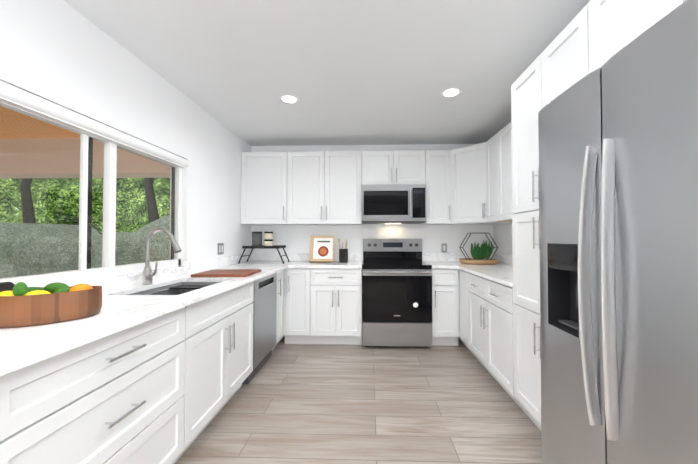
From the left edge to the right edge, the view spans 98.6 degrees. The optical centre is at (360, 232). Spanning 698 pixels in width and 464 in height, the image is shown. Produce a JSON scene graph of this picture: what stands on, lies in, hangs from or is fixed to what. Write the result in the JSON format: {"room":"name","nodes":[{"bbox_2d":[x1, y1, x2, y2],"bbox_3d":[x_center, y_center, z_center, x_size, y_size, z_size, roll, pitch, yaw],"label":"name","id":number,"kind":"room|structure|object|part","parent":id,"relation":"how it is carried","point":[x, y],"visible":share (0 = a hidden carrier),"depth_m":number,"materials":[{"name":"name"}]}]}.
{"room":"kitchen","nodes":[
{"label":"kitchen","id":0,"kind":"room"},
{"bbox_2d":[0,138,169,178],"bbox_3d":[-5.213,-1.085,-1.831,6.849,0.459,12.080,0,-1,2],"label":"beam","id":1,"kind":"structure","parent":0,"point":[48,164],"depth_m":3.87,"materials":[{"name":"beige paint"}]},
{"bbox_2d":[0,106,80,138],"bbox_3d":[-5.213,-1.375,-1.817,6.849,0.120,12.100,0,-1,2],"label":"ceiling","id":2,"kind":"structure","parent":1,"relation":"on","point":[38,124],"depth_m":3.54,"materials":[{"name":"brown wood"}]},
{"bbox_2d":[0,0,250,294],"bbox_3d":[-1.649,-0.001,0.204,0.150,2.440,7.600,0,-1,2],"label":"wall","id":3,"kind":"structure","parent":0,"point":[63,53],"depth_m":1.98,"materials":[{"name":"paint"}]},
{"bbox_2d":[0,80,189,287],"bbox_3d":[-1.603,-0.184,1.329,0.170,0.943,2.541,0,-1,2],"label":"window","id":4,"kind":"structure","parent":3,"relation":"in","point":[24,102],"depth_m":1.78,"materials":[{"name":"white"}]},
{"bbox_2d":[0,80,189,168],"bbox_3d":[-1.554,-0.615,1.337,0.072,0.078,2.531,0,-1,2],"label":"window blind","id":5,"kind":"object","parent":4,"relation":"attached to","point":[11,96],"depth_m":1.64,"materials":[{"name":"white fabric"}]},
{"bbox_2d":[218,243,223,254],"bbox_3d":[-1.479,0.175,3.182,0.007,0.120,0.120,0,-1,2],"label":"outlet","id":6,"kind":"object","parent":3,"relation":"attached to","point":[220,248],"visible":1,"depth_m":3.17,"materials":[{"name":"grey plastic"}]},
{"bbox_2d":[64,0,590,145],"bbox_3d":[0.021,-1.282,0.175,3.490,0.120,7.900,0,-1,2],"label":"ceiling","id":7,"kind":"structure","parent":0,"point":[366,72],"depth_m":2.05,"materials":[{"name":"paint"}]},
{"bbox_2d":[279,95,298,103],"bbox_3d":[-0.630,-1.177,2.654,0.168,0.003,0.168,0,-1,2],"label":"recessed light","id":8,"kind":"object","parent":7,"relation":"in","point":[290,99],"visible":1,"depth_m":2.65,"materials":[{"name":"white"}]},
{"bbox_2d":[441,88,461,96],"bbox_3d":[0.767,-1.179,2.532,0.168,0.003,0.168,0,-1,2],"label":"recessed light","id":9,"kind":"object","parent":7,"relation":"in","point":[451,92],"visible":1,"depth_m":2.53,"materials":[{"name":"white"}]},
{"bbox_2d":[175,336,541,463],"bbox_3d":[0.021,1.268,0.132,3.490,0.100,7.900,0,-1,2],"label":"floor","id":10,"kind":"structure","parent":0,"point":[326,404],"depth_m":2.06,"materials":[{"name":"beige tile"}]},
{"bbox_2d":[0,304,191,463],"bbox_3d":[-1.228,0.798,1.149,0.626,0.876,0.816,0,-1,2],"label":"base cabinet","id":11,"kind":"object","parent":10,"relation":"on","point":[163,389],"depth_m":1.09,"materials":[{"name":"white wood"}]},
{"bbox_2d":[184,302,253,452],"bbox_3d":[-1.202,0.922,2.011,0.626,0.656,0.910,0,-1,2],"label":"base cabinet","id":12,"kind":"object","parent":10,"relation":"on","point":[220,351],"depth_m":1.87,"materials":[{"name":"white wood"}]},
{"bbox_2d":[216,270,283,349],"bbox_3d":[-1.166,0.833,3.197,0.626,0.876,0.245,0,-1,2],"label":"base cabinet","id":13,"kind":"object","parent":10,"relation":"on","point":[244,293],"depth_m":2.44,"materials":[{"name":"white wood"}]},
{"bbox_2d":[0,253,291,375],"bbox_3d":[-1.184,0.300,1.586,0.690,0.132,4.792,0,-1,2],"label":"countertop","id":14,"kind":"structure","parent":13,"relation":"on","point":[25,346],"depth_m":1.36,"materials":[{"name":"white stone"}]},
{"bbox_2d":[0,282,101,327],"bbox_3d":[-1.175,0.253,1.126,0.277,0.148,0.243,0,-1,2],"label":"fruit bowl","id":15,"kind":"object","parent":14,"relation":"on","point":[22,304],"visible":1,"depth_m":1.07,"materials":[{"name":"brown wood"}]},
{"bbox_2d":[0,282,14,291],"bbox_3d":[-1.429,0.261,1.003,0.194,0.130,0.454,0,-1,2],"label":"avocado","id":16,"kind":"object","parent":15,"relation":"in","point":[6,286],"visible":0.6,"depth_m":1.19,"materials":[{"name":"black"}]},
{"bbox_2d":[142,228,181,284],"bbox_3d":[-1.316,0.156,1.992,0.258,0.372,0.062,0,-1,2],"label":"pull-down faucet","id":17,"kind":"object","parent":14,"relation":"on","point":[148,274],"visible":1,"depth_m":1.98,"materials":[{"name":"silver metal"}]},
{"bbox_2d":[129,282,219,294],"bbox_3d":[-1.171,0.477,1.947,0.416,0.207,0.686,0,-1,2],"label":"undermount sink","id":18,"kind":"object","parent":14,"relation":"in","point":[179,288],"visible":0.1,"depth_m":2.17,"materials":[{"name":"silver metal"}]},
{"bbox_2d":[191,269,260,276],"bbox_3d":[-1.103,0.340,2.513,0.444,0.022,0.387,0,-1,2],"label":"cutting board","id":19,"kind":"object","parent":14,"relation":"on","point":[229,273],"visible":0.98,"depth_m":2.40,"materials":[{"name":"brown wood"}]},
{"bbox_2d":[238,232,289,263],"bbox_3d":[-1.164,0.181,3.658,0.552,0.379,0.270,0,-1,2],"label":"tray stand","id":20,"kind":"object","parent":14,"relation":"on","point":[257,240],"visible":1,"depth_m":3.63,"materials":[{"name":"black metal"}]},
{"bbox_3d":[-1.268,0.086,3.683,0.124,0.188,0.124,0,-1,2],"label":"smoked glass","id":21,"kind":"part","parent":20,"relation":"part of","materials":[{"name":"grey glass"}]},
{"bbox_2d":[242,272,276,383],"bbox_3d":[-1.169,0.827,2.772,0.612,0.871,0.594,0,-1,2],"label":"dishwasher","id":22,"kind":"object","parent":10,"relation":"on","point":[264,323],"visible":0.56,"depth_m":2.71,"materials":[{"name":"grey metal"}]},
{"bbox_2d":[283,268,310,343],"bbox_3d":[-0.701,0.840,3.646,0.311,0.876,0.626,0,-1,2],"label":"base cabinet","id":23,"kind":"object","parent":10,"relation":"on","point":[296,281],"depth_m":3.34,"materials":[{"name":"white wood"}]},
{"bbox_2d":[292,253,362,267],"bbox_3d":[-0.373,0.335,3.633,0.805,0.132,0.652,0,-1,2],"label":"countertop","id":24,"kind":"structure","parent":23,"relation":"on","point":[299,260],"depth_m":3.70,"materials":[{"name":"white stone"}]},
{"bbox_2d":[309,236,333,261],"bbox_3d":[-0.479,0.209,3.799,0.300,0.328,0.236,0,-1,2],"label":"cookbook stand","id":25,"kind":"object","parent":24,"relation":"on","point":[321,248],"visible":1,"depth_m":3.75,"materials":[{"name":"white paper"}]},
{"bbox_2d":[338,238,347,261],"bbox_3d":[-0.215,0.221,3.759,0.122,0.303,0.112,0,-1,2],"label":"utensil holder","id":26,"kind":"object","parent":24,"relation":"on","point":[343,255],"visible":1,"depth_m":3.71,"materials":[{"name":"black metal"}]},
{"bbox_2d":[311,268,361,344],"bbox_3d":[-0.259,0.840,3.633,0.574,0.876,0.626,0,-1,2],"label":"base cabinet","id":27,"kind":"object","parent":10,"relation":"on","point":[322,305],"depth_m":3.33,"materials":[{"name":"white wood"}]},
{"bbox_2d":[362,239,431,346],"bbox_3d":[0.409,0.676,3.562,0.756,1.200,0.731,0,-1,2],"label":"electric range","id":28,"kind":"object","parent":10,"relation":"on","point":[396,292],"visible":1,"depth_m":3.26,"materials":[{"name":"grey"}]},
{"bbox_2d":[432,268,459,345],"bbox_3d":[0.951,0.839,3.596,0.315,0.876,0.626,0,-1,2],"label":"base cabinet","id":29,"kind":"object","parent":10,"relation":"on","point":[445,281],"depth_m":3.29,"materials":[{"name":"white wood"}]},
{"bbox_2d":[422,253,455,268],"bbox_3d":[0.922,0.334,3.593,0.261,0.132,0.652,0,-1,2],"label":"countertop","id":30,"kind":"structure","parent":29,"relation":"on","point":[437,260],"depth_m":3.89,"materials":[{"name":"white stone"}]},
{"bbox_2d":[458,269,465,345],"bbox_3d":[1.389,0.831,3.102,0.626,0.876,0.281,0,-1,2],"label":"base cabinet","id":31,"kind":"object","parent":10,"relation":"on","point":[462,337],"depth_m":3.16,"materials":[{"name":"white wood"}]},
{"bbox_2d":[456,253,512,286],"bbox_3d":[1.367,0.324,2.981,0.664,0.132,1.850,0,-1,2],"label":"countertop","id":32,"kind":"structure","parent":31,"relation":"on","point":[501,272],"depth_m":2.99,"materials":[{"name":"white stone"}]},
{"bbox_2d":[459,233,498,264],"bbox_3d":[1.415,0.187,3.595,0.444,0.365,0.444,0,-1,2],"label":"rattan tray","id":33,"kind":"object","parent":32,"relation":"on","point":[481,255],"visible":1,"depth_m":3.54,"materials":[{"name":"brown"}]},
{"bbox_2d":[466,272,527,415],"bbox_3d":[1.371,0.821,2.503,0.626,0.876,0.917,0,-1,2],"label":"base cabinet","id":34,"kind":"object","parent":10,"relation":"on","point":[486,323],"depth_m":2.41,"materials":[{"name":"white wood"}]},
{"bbox_2d":[511,4,588,430],"bbox_3d":[1.327,0.109,1.687,0.665,2.270,0.728,0,-1,2],"label":"pantry cabinet","id":35,"kind":"object","parent":10,"relation":"on","point":[558,66],"visible":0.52,"depth_m":1.83,"materials":[{"name":"white wood"}]},
{"bbox_2d":[588,0,685,72],"bbox_3d":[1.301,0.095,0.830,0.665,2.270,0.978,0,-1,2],"label":"upper cabinet","id":36,"kind":"object","parent":35,"relation":"attached to","point":[615,26],"visible":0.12,"depth_m":1.20,"materials":[{"name":"white wood"}]},
{"bbox_2d":[538,0,697,463],"bbox_3d":[1.165,0.342,0.846,0.905,1.777,0.902,0,-1,2],"label":"refrigerator","id":37,"kind":"object","parent":10,"relation":"on","point":[618,181],"visible":1,"depth_m":0.87,"materials":[{"name":"grey metal"}]},
{"bbox_2d":[251,144,492,252],"bbox_3d":[0.138,0.064,4.026,3.490,2.440,0.150,0,-1,2],"label":"wall","id":38,"kind":"structure","parent":0,"point":[295,238],"depth_m":3.96,"materials":[{"name":"paint"}]},
{"bbox_2d":[241,122,512,224],"bbox_3d":[0.107,-0.558,3.033,3.184,0.890,1.852,0,-1,2],"label":"upper cabinet","id":39,"kind":"object","parent":38,"relation":"attached to","point":[470,185],"visible":0.73,"depth_m":3.64,"materials":[{"name":"white wood"}]},
{"bbox_2d":[362,184,425,223],"bbox_3d":[0.407,-0.340,3.730,0.763,0.455,0.432,0,-1,2],"label":"microwave","id":40,"kind":"object","parent":39,"relation":"attached to","point":[394,204],"visible":1,"depth_m":3.56,"materials":[{"name":"grey metal"}]},
{"bbox_2d":[441,244,446,252],"bbox_3d":[1.089,0.204,3.894,0.070,0.115,0.006,0,-1,2],"label":"outlet","id":41,"kind":"object","parent":38,"relation":"attached to","point":[444,248],"visible":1,"depth_m":3.89,"materials":[{"name":"grey plastic"}]},
{"bbox_2d":[493,223,512,255],"bbox_3d":[1.690,-0.003,0.103,0.150,2.440,7.600,0,-1,2],"label":"wall","id":42,"kind":"structure","parent":0,"point":[502,236],"depth_m":3.60,"materials":[{"name":"paint"}]},
{"label":"outside","id":43,"kind":"structure","parent":0,"visible":0},
{"bbox_3d":[-21.525,1.363,4.584,39.849,0.100,60.000,0,-1,2],"label":"ground","id":44,"kind":"structure","parent":43,"visible":0},
{"bbox_2d":[0,215,169,277],"bbox_3d":[-8.867,0.477,7.142,17.000,1.759,1.687,0,-1,2],"label":"hedge","id":45,"kind":"object","parent":44,"relation":"on","point":[72,237],"depth_m":6.37,"materials":[{"name":"green plant"}]},
{"bbox_2d":[0,178,169,234],"bbox_3d":[-14.289,-2.353,9.849,34.000,7.530,2.355,0,-1,2],"label":"trees","id":46,"kind":"object","parent":44,"relation":"on","point":[69,197],"depth_m":10.16,"materials":[{"name":"green plant"}]}
]}

